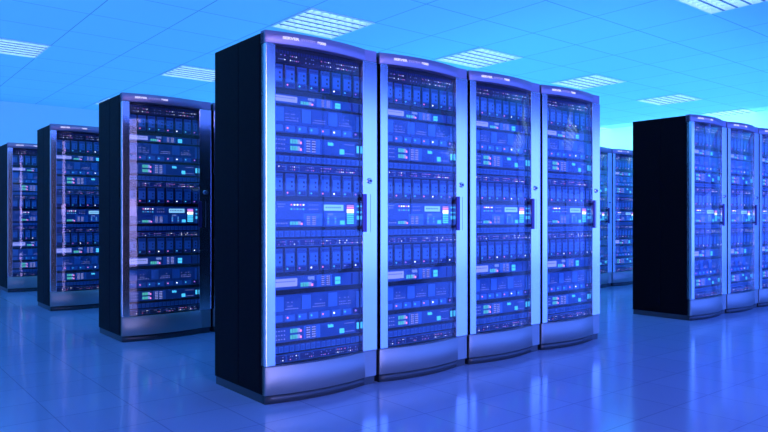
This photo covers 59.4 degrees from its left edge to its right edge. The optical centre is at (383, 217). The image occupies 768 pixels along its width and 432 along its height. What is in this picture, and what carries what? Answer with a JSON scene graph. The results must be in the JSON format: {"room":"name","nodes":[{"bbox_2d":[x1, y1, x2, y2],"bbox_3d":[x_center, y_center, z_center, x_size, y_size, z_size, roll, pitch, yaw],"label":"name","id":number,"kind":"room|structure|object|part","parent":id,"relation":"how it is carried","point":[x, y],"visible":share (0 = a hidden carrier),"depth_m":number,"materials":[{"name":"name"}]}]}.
{"room":"server room","nodes":[
{"label":"server room","id":0,"kind":"room"},
{"bbox_2d":[0,101,98,145],"bbox_3d":[-4.576,-0.559,13.230,17.600,3.120,0.100,0,0,-39],"label":"wall","id":1,"kind":"structure","parent":0,"point":[19,122],"depth_m":11.85,"materials":[{"name":"blue paint"}]},
{"bbox_2d":[0,284,767,431],"bbox_3d":[0.182,1.041,7.303,17.500,0.080,15.100,0,0,-39],"label":"floor","id":2,"kind":"structure","parent":0,"point":[59,373],"depth_m":3.91,"materials":[{"name":"tile"}]},
{"bbox_2d":[0,142,36,291],"bbox_3d":[-4.897,0.001,9.418,0.763,2.000,0.661,0,0,-39],"label":"rack","id":3,"kind":"object","parent":2,"relation":"on","point":[18,161],"visible":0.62,"depth_m":9.11,"materials":[{"name":"black"}]},
{"bbox_3d":[-5.214,-0.018,9.208,0.005,1.913,0.527,0,0,-39],"label":"panel","id":4,"kind":"part","parent":3,"relation":"part of","materials":[{"name":"black metal"}]},
{"bbox_3d":[-4.921,0.359,9.071,0.150,0.044,0.005,0,0,-39],"label":"label plate","id":5,"kind":"part","parent":3,"relation":"part of","materials":[{"name":"blue"}]},
{"bbox_3d":[-4.759,0.723,9.210,0.586,0.039,0.017,0,0,-39],"label":"vent panel","id":6,"kind":"part","parent":3,"relation":"part of","materials":[{"name":"blue metal"}]},
{"bbox_3d":[-4.759,0.091,9.210,0.586,0.038,0.017,0,0,-39],"label":"vent panel","id":7,"kind":"part","parent":3,"relation":"part of","materials":[{"name":"blue metal"}]},
{"bbox_3d":[-4.759,-0.323,9.210,0.586,0.037,0.017,0,0,-39],"label":"vent panel","id":8,"kind":"part","parent":3,"relation":"part of","materials":[{"name":"blue metal"}]},
{"bbox_3d":[-4.761,0.774,9.212,0.586,0.046,0.013,0,0,-39],"label":"patch panel","id":9,"kind":"part","parent":3,"relation":"part of","materials":[{"name":"blue metal"}]},
{"bbox_3d":[-4.761,0.140,9.212,0.586,0.041,0.013,0,0,-39],"label":"patch panel","id":10,"kind":"part","parent":3,"relation":"part of","materials":[{"name":"blue metal"}]},
{"bbox_3d":[-4.761,-0.272,9.212,0.586,0.042,0.013,0,0,-39],"label":"patch panel","id":11,"kind":"part","parent":3,"relation":"part of","materials":[{"name":"blue metal"}]},
{"bbox_3d":[-4.760,-0.880,9.211,0.586,0.069,0.016,0,0,-39],"label":"patch panel","id":12,"kind":"part","parent":3,"relation":"part of","materials":[{"name":"blue"}]},
{"bbox_3d":[-4.764,-0.064,9.229,0.602,1.770,0.018,0,0,-39],"label":"backing plate","id":13,"kind":"part","parent":3,"relation":"part of","materials":[{"name":"blue"}]},
{"bbox_2d":[37,124,98,310],"bbox_3d":[-3.437,0.001,7.623,0.763,2.000,0.661,0,0,-39],"label":"rack","id":14,"kind":"object","parent":2,"relation":"on","point":[67,155],"visible":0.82,"depth_m":7.34,"materials":[{"name":"black"}]},
{"bbox_3d":[-3.754,-0.018,7.413,0.005,1.913,0.527,0,0,-39],"label":"panel","id":15,"kind":"part","parent":14,"relation":"part of","materials":[{"name":"black metal"}]},
{"bbox_3d":[-3.461,0.359,7.277,0.150,0.044,0.005,0,0,-39],"label":"label plate","id":16,"kind":"part","parent":14,"relation":"part of","materials":[{"name":"blue"}]},
{"bbox_3d":[-3.461,-0.651,7.277,0.150,0.031,0.005,0,0,-39],"label":"label plate","id":17,"kind":"part","parent":14,"relation":"part of","materials":[{"name":"blue"}]},
{"bbox_3d":[-3.299,0.723,7.416,0.586,0.039,0.017,0,0,-39],"label":"vent panel","id":18,"kind":"part","parent":14,"relation":"part of","materials":[{"name":"blue metal"}]},
{"bbox_3d":[-3.299,0.091,7.416,0.586,0.038,0.017,0,0,-39],"label":"vent panel","id":19,"kind":"part","parent":14,"relation":"part of","materials":[{"name":"blue metal"}]},
{"bbox_3d":[-3.299,-0.323,7.416,0.586,0.037,0.017,0,0,-39],"label":"vent panel","id":20,"kind":"part","parent":14,"relation":"part of","materials":[{"name":"blue metal"}]},
{"bbox_3d":[-3.300,0.774,7.417,0.586,0.046,0.013,0,0,-39],"label":"patch panel","id":21,"kind":"part","parent":14,"relation":"part of","materials":[{"name":"blue"}]},
{"bbox_3d":[-3.300,0.140,7.417,0.586,0.041,0.013,0,0,-39],"label":"patch panel","id":22,"kind":"part","parent":14,"relation":"part of","materials":[{"name":"blue"}]},
{"bbox_3d":[-3.300,-0.272,7.417,0.586,0.042,0.013,0,0,-39],"label":"patch panel","id":23,"kind":"part","parent":14,"relation":"part of","materials":[{"name":"blue"}]},
{"bbox_3d":[-3.299,-0.880,7.416,0.586,0.069,0.016,0,0,-39],"label":"patch panel","id":24,"kind":"part","parent":14,"relation":"part of","materials":[{"name":"blue"}]},
{"bbox_3d":[-3.304,-0.064,7.434,0.602,1.770,0.018,0,0,-39],"label":"backing plate","id":25,"kind":"part","parent":14,"relation":"part of","materials":[{"name":"blue"}]},
{"bbox_3d":[-3.211,-0.056,7.480,0.134,0.034,0.006,0,0,-39],"label":"label plate","id":26,"kind":"part","parent":14,"relation":"part of","materials":[{"name":"blue plastic"}]},
{"bbox_2d":[99,92,210,341],"bbox_3d":[-1.977,0.001,5.829,0.763,2.000,0.661,0,0,-39],"label":"rack","id":27,"kind":"object","parent":2,"relation":"on","point":[155,150],"visible":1,"depth_m":5.62,"materials":[{"name":"black"}]},
{"bbox_3d":[-2.294,-0.018,5.619,0.005,1.913,0.527,0,0,-39],"label":"panel","id":28,"kind":"part","parent":27,"relation":"part of","materials":[{"name":"black metal"}]},
{"bbox_3d":[-2.001,0.359,5.482,0.150,0.044,0.005,0,0,-39],"label":"label plate","id":29,"kind":"part","parent":27,"relation":"part of","materials":[{"name":"blue"}]},
{"bbox_3d":[-2.001,-0.651,5.482,0.150,0.031,0.005,0,0,-39],"label":"label plate","id":30,"kind":"part","parent":27,"relation":"part of","materials":[{"name":"blue"}]},
{"bbox_3d":[-1.839,0.723,5.621,0.586,0.039,0.017,0,0,-39],"label":"vent panel","id":31,"kind":"part","parent":27,"relation":"part of","materials":[{"name":"blue metal"}]},
{"bbox_3d":[-1.839,0.091,5.621,0.586,0.038,0.017,0,0,-39],"label":"vent panel","id":32,"kind":"part","parent":27,"relation":"part of","materials":[{"name":"blue metal"}]},
{"bbox_3d":[-1.839,-0.323,5.621,0.586,0.037,0.017,0,0,-39],"label":"vent panel","id":33,"kind":"part","parent":27,"relation":"part of","materials":[{"name":"blue metal"}]},
{"bbox_3d":[-1.840,0.774,5.623,0.586,0.046,0.013,0,0,-39],"label":"patch panel","id":34,"kind":"part","parent":27,"relation":"part of","materials":[{"name":"blue"}]},
{"bbox_3d":[-1.840,0.140,5.623,0.586,0.041,0.013,0,0,-39],"label":"patch panel","id":35,"kind":"part","parent":27,"relation":"part of","materials":[{"name":"blue"}]},
{"bbox_3d":[-1.840,-0.272,5.623,0.586,0.042,0.013,0,0,-39],"label":"patch panel","id":36,"kind":"part","parent":27,"relation":"part of","materials":[{"name":"blue metal"}]},
{"bbox_3d":[-1.839,-0.880,5.622,0.586,0.069,0.016,0,0,-39],"label":"patch panel","id":37,"kind":"part","parent":27,"relation":"part of","materials":[{"name":"blue"}]},
{"bbox_3d":[-1.844,-0.064,5.640,0.602,1.770,0.018,0,0,-39],"label":"backing plate","id":38,"kind":"part","parent":27,"relation":"part of","materials":[{"name":"blue"}]},
{"bbox_3d":[-1.751,-0.056,5.685,0.134,0.034,0.006,0,0,-39],"label":"label plate","id":39,"kind":"part","parent":27,"relation":"part of","materials":[{"name":"blue"}]},
{"bbox_3d":[-1.580,-0.026,5.770,0.030,0.224,0.026,0,0,-39],"label":"door handle","id":40,"kind":"part","parent":27,"relation":"part of","materials":[{"name":"blue"}]},
{"bbox_2d":[210,103,214,331],"bbox_3d":[-1.371,0.001,6.322,0.763,2.000,0.661,0,0,-39],"label":"rack","id":41,"kind":"object","parent":2,"relation":"on","point":[212,328],"visible":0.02,"depth_m":5.88,"materials":[{"name":"black metal"}]},
{"bbox_2d":[215,30,376,404],"bbox_3d":[-0.517,0.001,4.034,0.763,2.000,0.661,0,0,-39],"label":"rack","id":42,"kind":"object","parent":2,"relation":"on","point":[296,114],"visible":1,"depth_m":3.81,"materials":[{"name":"black"}]},
{"bbox_3d":[-0.834,-0.018,3.824,0.005,1.913,0.527,0,0,-39],"label":"panel","id":43,"kind":"part","parent":42,"relation":"part of","materials":[{"name":"black metal"}]},
{"bbox_3d":[-0.541,0.359,3.688,0.150,0.044,0.005,0,0,-39],"label":"label plate","id":44,"kind":"part","parent":42,"relation":"part of","materials":[{"name":"blue"}]},
{"bbox_3d":[-0.541,-0.651,3.688,0.150,0.031,0.005,0,0,-39],"label":"label plate","id":45,"kind":"part","parent":42,"relation":"part of","materials":[{"name":"blue"}]},
{"bbox_3d":[-0.379,0.723,3.827,0.586,0.039,0.017,0,0,-39],"label":"vent panel","id":46,"kind":"part","parent":42,"relation":"part of","materials":[{"name":"blue"}]},
{"bbox_3d":[-0.379,0.091,3.827,0.586,0.038,0.017,0,0,-39],"label":"vent panel","id":47,"kind":"part","parent":42,"relation":"part of","materials":[{"name":"blue metal"}]},
{"bbox_3d":[-0.379,-0.323,3.827,0.586,0.037,0.017,0,0,-39],"label":"vent panel","id":48,"kind":"part","parent":42,"relation":"part of","materials":[{"name":"blue metal"}]},
{"bbox_3d":[-0.380,0.774,3.828,0.586,0.046,0.013,0,0,-39],"label":"patch panel","id":49,"kind":"part","parent":42,"relation":"part of","materials":[{"name":"blue"}]},
{"bbox_3d":[-0.380,0.140,3.828,0.586,0.041,0.013,0,0,-39],"label":"patch panel","id":50,"kind":"part","parent":42,"relation":"part of","materials":[{"name":"blue metal"}]},
{"bbox_3d":[-0.380,-0.272,3.828,0.586,0.042,0.013,0,0,-39],"label":"patch panel","id":51,"kind":"part","parent":42,"relation":"part of","materials":[{"name":"blue metal"}]},
{"bbox_3d":[-0.379,-0.880,3.827,0.586,0.069,0.016,0,0,-39],"label":"patch panel","id":52,"kind":"part","parent":42,"relation":"part of","materials":[{"name":"blue"}]},
{"bbox_3d":[-0.384,-0.064,3.845,0.602,1.770,0.018,0,0,-39],"label":"backing plate","id":53,"kind":"part","parent":42,"relation":"part of","materials":[{"name":"blue metal"}]},
{"bbox_3d":[-0.291,-0.056,3.890,0.134,0.034,0.006,0,0,-39],"label":"label plate","id":54,"kind":"part","parent":42,"relation":"part of","materials":[{"name":"blue"}]},
{"bbox_3d":[-0.120,-0.026,3.975,0.030,0.224,0.026,0,0,-39],"label":"door handle","id":55,"kind":"part","parent":42,"relation":"part of","materials":[{"name":"blue metal"}]},
{"bbox_2d":[374,52,466,381],"bbox_3d":[0.089,0.001,4.527,0.763,2.000,0.661,0,0,-39],"label":"rack","id":56,"kind":"object","parent":2,"relation":"on","point":[422,103],"visible":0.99,"depth_m":4.30,"materials":[{"name":"black"}]},
{"bbox_3d":[0.065,0.359,4.181,0.150,0.044,0.005,0,0,-39],"label":"label plate","id":57,"kind":"part","parent":56,"relation":"part of","materials":[{"name":"blue"}]},
{"bbox_3d":[0.065,-0.651,4.181,0.150,0.031,0.005,0,0,-39],"label":"label plate","id":58,"kind":"part","parent":56,"relation":"part of","materials":[{"name":"blue"}]},
{"bbox_3d":[0.227,0.723,4.320,0.586,0.039,0.017,0,0,-39],"label":"vent panel","id":59,"kind":"part","parent":56,"relation":"part of","materials":[{"name":"blue"}]},
{"bbox_3d":[0.227,0.091,4.320,0.586,0.038,0.017,0,0,-39],"label":"vent panel","id":60,"kind":"part","parent":56,"relation":"part of","materials":[{"name":"blue metal"}]},
{"bbox_3d":[0.227,-0.323,4.320,0.586,0.037,0.017,0,0,-39],"label":"vent panel","id":61,"kind":"part","parent":56,"relation":"part of","materials":[{"name":"blue metal"}]},
{"bbox_3d":[0.226,0.774,4.321,0.586,0.046,0.013,0,0,-39],"label":"patch panel","id":62,"kind":"part","parent":56,"relation":"part of","materials":[{"name":"blue"}]},
{"bbox_3d":[0.226,0.140,4.321,0.586,0.041,0.013,0,0,-39],"label":"patch panel","id":63,"kind":"part","parent":56,"relation":"part of","materials":[{"name":"blue metal"}]},
{"bbox_3d":[0.226,-0.272,4.321,0.586,0.042,0.013,0,0,-39],"label":"patch panel","id":64,"kind":"part","parent":56,"relation":"part of","materials":[{"name":"blue metal"}]},
{"bbox_3d":[0.227,-0.880,4.320,0.586,0.069,0.016,0,0,-39],"label":"patch panel","id":65,"kind":"part","parent":56,"relation":"part of","materials":[{"name":"blue"}]},
{"bbox_3d":[0.222,-0.064,4.338,0.602,1.770,0.018,0,0,-39],"label":"backing plate","id":66,"kind":"part","parent":56,"relation":"part of","materials":[{"name":"blue metal"}]},
{"bbox_3d":[0.315,-0.056,4.383,0.134,0.034,0.006,0,0,-39],"label":"label plate","id":67,"kind":"part","parent":56,"relation":"part of","materials":[{"name":"blue"}]},
{"bbox_3d":[0.486,-0.026,4.468,0.030,0.224,0.026,0,0,-39],"label":"door handle","id":68,"kind":"part","parent":56,"relation":"part of","materials":[{"name":"blue metal"}]},
{"bbox_2d":[465,70,539,363],"bbox_3d":[0.695,0.001,5.020,0.763,2.000,0.661,0,0,-39],"label":"rack","id":69,"kind":"object","parent":2,"relation":"on","point":[503,111],"visible":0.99,"depth_m":4.81,"materials":[{"name":"black"}]},
{"bbox_3d":[0.671,0.359,4.673,0.150,0.044,0.005,0,0,-39],"label":"label plate","id":70,"kind":"part","parent":69,"relation":"part of","materials":[{"name":"blue"}]},
{"bbox_3d":[0.671,-0.651,4.673,0.150,0.031,0.005,0,0,-39],"label":"label plate","id":71,"kind":"part","parent":69,"relation":"part of","materials":[{"name":"blue"}]},
{"bbox_3d":[0.833,0.723,4.813,0.586,0.039,0.017,0,0,-39],"label":"vent panel","id":72,"kind":"part","parent":69,"relation":"part of","materials":[{"name":"blue"}]},
{"bbox_3d":[0.833,0.091,4.813,0.586,0.038,0.017,0,0,-39],"label":"vent panel","id":73,"kind":"part","parent":69,"relation":"part of","materials":[{"name":"blue metal"}]},
{"bbox_3d":[0.833,-0.323,4.813,0.586,0.037,0.017,0,0,-39],"label":"vent panel","id":74,"kind":"part","parent":69,"relation":"part of","materials":[{"name":"blue metal"}]},
{"bbox_3d":[0.831,0.774,4.814,0.586,0.046,0.013,0,0,-39],"label":"patch panel","id":75,"kind":"part","parent":69,"relation":"part of","materials":[{"name":"blue"}]},
{"bbox_3d":[0.831,0.140,4.814,0.586,0.041,0.013,0,0,-39],"label":"patch panel","id":76,"kind":"part","parent":69,"relation":"part of","materials":[{"name":"blue metal"}]},
{"bbox_3d":[0.831,-0.272,4.814,0.586,0.042,0.013,0,0,-39],"label":"patch panel","id":77,"kind":"part","parent":69,"relation":"part of","materials":[{"name":"blue metal"}]},
{"bbox_3d":[0.832,-0.880,4.813,0.586,0.069,0.016,0,0,-39],"label":"patch panel","id":78,"kind":"part","parent":69,"relation":"part of","materials":[{"name":"blue"}]},
{"bbox_3d":[0.828,-0.064,4.831,0.602,1.770,0.018,0,0,-39],"label":"backing plate","id":79,"kind":"part","parent":69,"relation":"part of","materials":[{"name":"blue metal"}]},
{"bbox_3d":[0.921,-0.056,4.876,0.134,0.034,0.006,0,0,-39],"label":"label plate","id":80,"kind":"part","parent":69,"relation":"part of","materials":[{"name":"blue"}]},
{"bbox_3d":[1.092,-0.026,4.961,0.030,0.224,0.026,0,0,-39],"label":"door handle","id":81,"kind":"part","parent":69,"relation":"part of","materials":[{"name":"blue"}]},
{"bbox_2d":[538,84,599,349],"bbox_3d":[1.301,0.001,5.513,0.763,2.000,0.661,0,0,-39],"label":"rack","id":82,"kind":"object","parent":2,"relation":"on","point":[569,118],"visible":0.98,"depth_m":5.30,"materials":[{"name":"black"}]},
{"bbox_3d":[1.277,0.359,5.166,0.150,0.044,0.005,0,0,-39],"label":"label plate","id":83,"kind":"part","parent":82,"relation":"part of","materials":[{"name":"blue"}]},
{"bbox_3d":[1.277,-0.651,5.166,0.150,0.031,0.005,0,0,-39],"label":"label plate","id":84,"kind":"part","parent":82,"relation":"part of","materials":[{"name":"blue"}]},
{"bbox_3d":[1.437,0.774,5.307,0.586,0.046,0.013,0,0,-39],"label":"patch panel","id":85,"kind":"part","parent":82,"relation":"part of","materials":[{"name":"blue"}]},
{"bbox_3d":[1.437,0.140,5.307,0.586,0.041,0.013,0,0,-39],"label":"patch panel","id":86,"kind":"part","parent":82,"relation":"part of","materials":[{"name":"blue metal"}]},
{"bbox_3d":[1.437,-0.272,5.307,0.586,0.042,0.013,0,0,-39],"label":"patch panel","id":87,"kind":"part","parent":82,"relation":"part of","materials":[{"name":"blue metal"}]},
{"bbox_3d":[1.438,-0.880,5.306,0.586,0.069,0.016,0,0,-39],"label":"patch panel","id":88,"kind":"part","parent":82,"relation":"part of","materials":[{"name":"blue"}]},
{"bbox_3d":[1.433,-0.064,5.324,0.602,1.770,0.018,0,0,-39],"label":"backing plate","id":89,"kind":"part","parent":82,"relation":"part of","materials":[{"name":"blue metal"}]},
{"bbox_3d":[1.438,0.723,5.306,0.586,0.039,0.017,0,0,-39],"label":"vent panel","id":90,"kind":"part","parent":82,"relation":"part of","materials":[{"name":"blue metal"}]},
{"bbox_3d":[1.438,0.091,5.306,0.586,0.038,0.017,0,0,-39],"label":"vent panel","id":91,"kind":"part","parent":82,"relation":"part of","materials":[{"name":"blue metal"}]},
{"bbox_3d":[1.438,-0.323,5.306,0.586,0.037,0.017,0,0,-39],"label":"vent panel","id":92,"kind":"part","parent":82,"relation":"part of","materials":[{"name":"blue metal"}]},
{"bbox_3d":[1.527,-0.056,5.369,0.134,0.034,0.006,0,0,-39],"label":"label plate","id":93,"kind":"part","parent":82,"relation":"part of","materials":[{"name":"blue"}]},
{"bbox_3d":[1.698,-0.026,5.454,0.030,0.224,0.026,0,0,-39],"label":"door handle","id":94,"kind":"part","parent":82,"relation":"part of","materials":[{"name":"blue"}]},
{"bbox_2d":[600,147,611,287],"bbox_3d":[2.833,0.001,9.742,0.763,2.000,0.661,0,0,-39],"label":"rack","id":95,"kind":"object","parent":2,"relation":"on","point":[605,153],"visible":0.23,"depth_m":9.70,"materials":[{"name":"black"}]},
{"bbox_3d":[2.965,-0.064,9.553,0.602,1.770,0.018,0,0,-39],"label":"backing plate","id":96,"kind":"part","parent":95,"relation":"part of","materials":[{"name":"black"}]},
{"bbox_3d":[3.229,-0.026,9.683,0.030,0.224,0.026,0,0,-39],"label":"door handle","id":97,"kind":"part","parent":95,"relation":"part of","materials":[{"name":"blue"}]},
{"bbox_2d":[611,149,632,285],"bbox_3d":[3.438,0.001,10.235,0.763,2.000,0.661,0,0,-39],"label":"rack","id":98,"kind":"object","parent":2,"relation":"on","point":[622,159],"visible":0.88,"depth_m":9.97,"materials":[{"name":"black"}]},
{"bbox_3d":[3.576,0.723,10.027,0.586,0.039,0.017,0,0,-39],"label":"vent panel","id":99,"kind":"part","parent":98,"relation":"part of","materials":[{"name":"blue metal"}]},
{"bbox_3d":[3.576,0.091,10.027,0.586,0.038,0.017,0,0,-39],"label":"vent panel","id":100,"kind":"part","parent":98,"relation":"part of","materials":[{"name":"blue metal"}]},
{"bbox_3d":[3.576,-0.323,10.027,0.586,0.037,0.017,0,0,-39],"label":"vent panel","id":101,"kind":"part","parent":98,"relation":"part of","materials":[{"name":"blue metal"}]},
{"bbox_3d":[3.575,0.774,10.029,0.586,0.046,0.013,0,0,-39],"label":"patch panel","id":102,"kind":"part","parent":98,"relation":"part of","materials":[{"name":"blue metal"}]},
{"bbox_3d":[3.576,-0.880,10.028,0.586,0.069,0.016,0,0,-39],"label":"patch panel","id":103,"kind":"part","parent":98,"relation":"part of","materials":[{"name":"blue metal"}]},
{"bbox_2d":[633,114,726,320],"bbox_3d":[3.081,0.001,6.962,0.763,2.000,0.661,0,0,-39],"label":"rack","id":104,"kind":"object","parent":2,"relation":"on","point":[680,162],"visible":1,"depth_m":6.74,"materials":[{"name":"black metal"}]},
{"bbox_3d":[2.764,-0.018,6.751,0.005,1.913,0.527,0,0,-39],"label":"panel","id":105,"kind":"part","parent":104,"relation":"part of","materials":[{"name":"black metal"}]},
{"bbox_3d":[3.217,0.774,6.755,0.586,0.046,0.013,0,0,-39],"label":"patch panel","id":106,"kind":"part","parent":104,"relation":"part of","materials":[{"name":"blue metal"}]},
{"bbox_3d":[3.217,0.140,6.755,0.586,0.041,0.013,0,0,-39],"label":"patch panel","id":107,"kind":"part","parent":104,"relation":"part of","materials":[{"name":"blue metal"}]},
{"bbox_3d":[3.217,-0.272,6.755,0.586,0.042,0.013,0,0,-39],"label":"patch panel","id":108,"kind":"part","parent":104,"relation":"part of","materials":[{"name":"blue metal"}]},
{"bbox_3d":[3.218,-0.880,6.754,0.586,0.069,0.016,0,0,-39],"label":"patch panel","id":109,"kind":"part","parent":104,"relation":"part of","materials":[{"name":"blue metal"}]},
{"bbox_3d":[3.213,-0.064,6.772,0.602,1.770,0.018,0,0,-39],"label":"backing plate","id":110,"kind":"part","parent":104,"relation":"part of","materials":[{"name":"blue"}]},
{"bbox_3d":[3.219,0.723,6.754,0.586,0.039,0.017,0,0,-39],"label":"vent panel","id":111,"kind":"part","parent":104,"relation":"part of","materials":[{"name":"blue metal"}]},
{"bbox_3d":[3.219,0.091,6.754,0.586,0.038,0.017,0,0,-39],"label":"vent panel","id":112,"kind":"part","parent":104,"relation":"part of","materials":[{"name":"blue metal"}]},
{"bbox_3d":[3.219,-0.323,6.754,0.586,0.037,0.017,0,0,-39],"label":"vent panel","id":113,"kind":"part","parent":104,"relation":"part of","materials":[{"name":"blue metal"}]},
{"bbox_3d":[3.478,-0.026,6.902,0.030,0.224,0.026,0,0,-39],"label":"door handle","id":114,"kind":"part","parent":104,"relation":"part of","materials":[{"name":"blue"}]},
{"bbox_2d":[725,121,758,312],"bbox_3d":[3.687,0.001,7.454,0.763,2.000,0.661,0,0,-39],"label":"rack","id":115,"kind":"object","parent":2,"relation":"on","point":[742,138],"visible":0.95,"depth_m":7.27,"materials":[{"name":"black"}]},
{"bbox_3d":[3.819,-0.064,7.265,0.602,1.770,0.018,0,0,-39],"label":"backing plate","id":116,"kind":"part","parent":115,"relation":"part of","materials":[{"name":"blue"}]},
{"bbox_3d":[3.825,0.723,7.247,0.586,0.039,0.017,0,0,-39],"label":"vent panel","id":117,"kind":"part","parent":115,"relation":"part of","materials":[{"name":"blue metal"}]},
{"bbox_3d":[3.825,0.091,7.247,0.586,0.038,0.017,0,0,-39],"label":"vent panel","id":118,"kind":"part","parent":115,"relation":"part of","materials":[{"name":"blue metal"}]},
{"bbox_3d":[3.825,-0.323,7.247,0.586,0.037,0.017,0,0,-39],"label":"vent panel","id":119,"kind":"part","parent":115,"relation":"part of","materials":[{"name":"blue metal"}]},
{"bbox_3d":[3.823,0.774,7.248,0.586,0.046,0.013,0,0,-39],"label":"patch panel","id":120,"kind":"part","parent":115,"relation":"part of","materials":[{"name":"blue metal"}]},
{"bbox_3d":[3.823,0.140,7.248,0.586,0.041,0.013,0,0,-39],"label":"patch panel","id":121,"kind":"part","parent":115,"relation":"part of","materials":[{"name":"blue metal"}]},
{"bbox_3d":[3.823,-0.272,7.248,0.586,0.042,0.013,0,0,-39],"label":"patch panel","id":122,"kind":"part","parent":115,"relation":"part of","materials":[{"name":"blue metal"}]},
{"bbox_3d":[3.824,-0.880,7.247,0.586,0.069,0.016,0,0,-39],"label":"patch panel","id":123,"kind":"part","parent":115,"relation":"part of","materials":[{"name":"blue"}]},
{"bbox_3d":[4.084,-0.026,7.395,0.030,0.224,0.026,0,0,-39],"label":"door handle","id":124,"kind":"part","parent":115,"relation":"part of","materials":[{"name":"blue"}]},
{"bbox_2d":[757,128,767,306],"bbox_3d":[4.293,0.001,7.947,0.763,2.000,0.661,0,0,-39],"label":"rack","id":125,"kind":"object","parent":2,"relation":"on","point":[763,132],"visible":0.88,"depth_m":7.62,"materials":[{"name":"black"}]},
{"bbox_3d":[4.425,-0.064,7.758,0.602,1.770,0.018,0,0,-39],"label":"backing plate","id":126,"kind":"part","parent":125,"relation":"part of","materials":[{"name":"black"}]},
{"bbox_2d":[0,0,767,127],"bbox_3d":[0.182,-1.999,7.303,17.500,0.001,15.100,0,0,-39],"label":"ceiling","id":127,"kind":"structure","parent":0,"point":[99,50],"depth_m":7.60,"materials":[{"name":"tile"}]},
{"bbox_2d":[0,38,50,57],"bbox_3d":[-4.413,-2.043,7.866,0.784,0.112,0.772,0,0,-39],"label":"ceiling light","id":128,"kind":"object","parent":127,"relation":"attached to","point":[7,46],"visible":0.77,"depth_m":7.95,"materials":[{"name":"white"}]},
{"bbox_2d":[94,97,109,104],"bbox_3d":[-4.536,-2.043,11.747,0.784,0.112,0.772,0,0,-39],"label":"ceiling light","id":129,"kind":"object","parent":127,"relation":"attached to","point":[107,98],"visible":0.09,"depth_m":11.50,"materials":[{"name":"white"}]},
{"bbox_2d":[160,65,214,81],"bbox_3d":[-2.587,-2.043,9.352,0.784,0.112,0.772,0,0,-39],"label":"ceiling light","id":130,"kind":"object","parent":127,"relation":"attached to","point":[182,71],"visible":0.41,"depth_m":9.33,"materials":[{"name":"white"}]},
{"bbox_2d":[270,8,374,38],"bbox_3d":[-0.638,-2.043,6.956,0.784,0.112,0.772,0,0,-39],"label":"ceiling light","id":131,"kind":"object","parent":127,"relation":"attached to","point":[311,21],"visible":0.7,"depth_m":6.96,"materials":[{"name":"glowing white light panel"},{"name":"white metal"}]},
{"bbox_2d":[435,47,522,68],"bbox_3d":[1.187,-2.043,8.442,0.784,0.112,0.772,0,0,-39],"label":"ceiling light","id":132,"kind":"object","parent":127,"relation":"attached to","point":[479,57],"visible":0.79,"depth_m":8.45,"materials":[{"name":"frosted plastic diffuser"},{"name":"white metal"}]},
{"bbox_2d":[551,74,626,89],"bbox_3d":[3.013,-2.043,9.927,0.784,0.112,0.772,0,0,-39],"label":"ceiling light","id":133,"kind":"object","parent":127,"relation":"attached to","point":[595,80],"visible":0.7,"depth_m":9.94,"materials":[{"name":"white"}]},
{"bbox_2d":[636,94,702,105],"bbox_3d":[4.838,-2.043,11.412,0.784,0.112,0.772,0,0,-39],"label":"ceiling light","id":134,"kind":"object","parent":127,"relation":"attached to","point":[676,98],"visible":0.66,"depth_m":11.44,"materials":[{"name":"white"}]},
{"bbox_2d":[675,0,767,14],"bbox_3d":[3.136,-2.043,6.046,0.784,0.112,0.772,0,0,-39],"label":"ceiling light","id":135,"kind":"object","parent":127,"relation":"attached to","point":[710,7],"visible":1,"depth_m":6.34,"materials":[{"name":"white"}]},
{"bbox_2d":[702,109,756,116],"bbox_3d":[6.664,-2.043,12.898,0.784,0.112,0.772,0,0,-39],"label":"ceiling light","id":136,"kind":"object","parent":127,"relation":"attached to","point":[741,111],"visible":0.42,"depth_m":12.85,"materials":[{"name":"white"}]},
{"bbox_2d":[600,110,767,149],"bbox_3d":[7.008,-0.559,12.857,0.100,3.120,15.100,0,0,-39],"label":"wall","id":137,"kind":"structure","parent":0,"point":[621,137],"depth_m":14.77,"materials":[{"name":"blue paint"}]}
]}

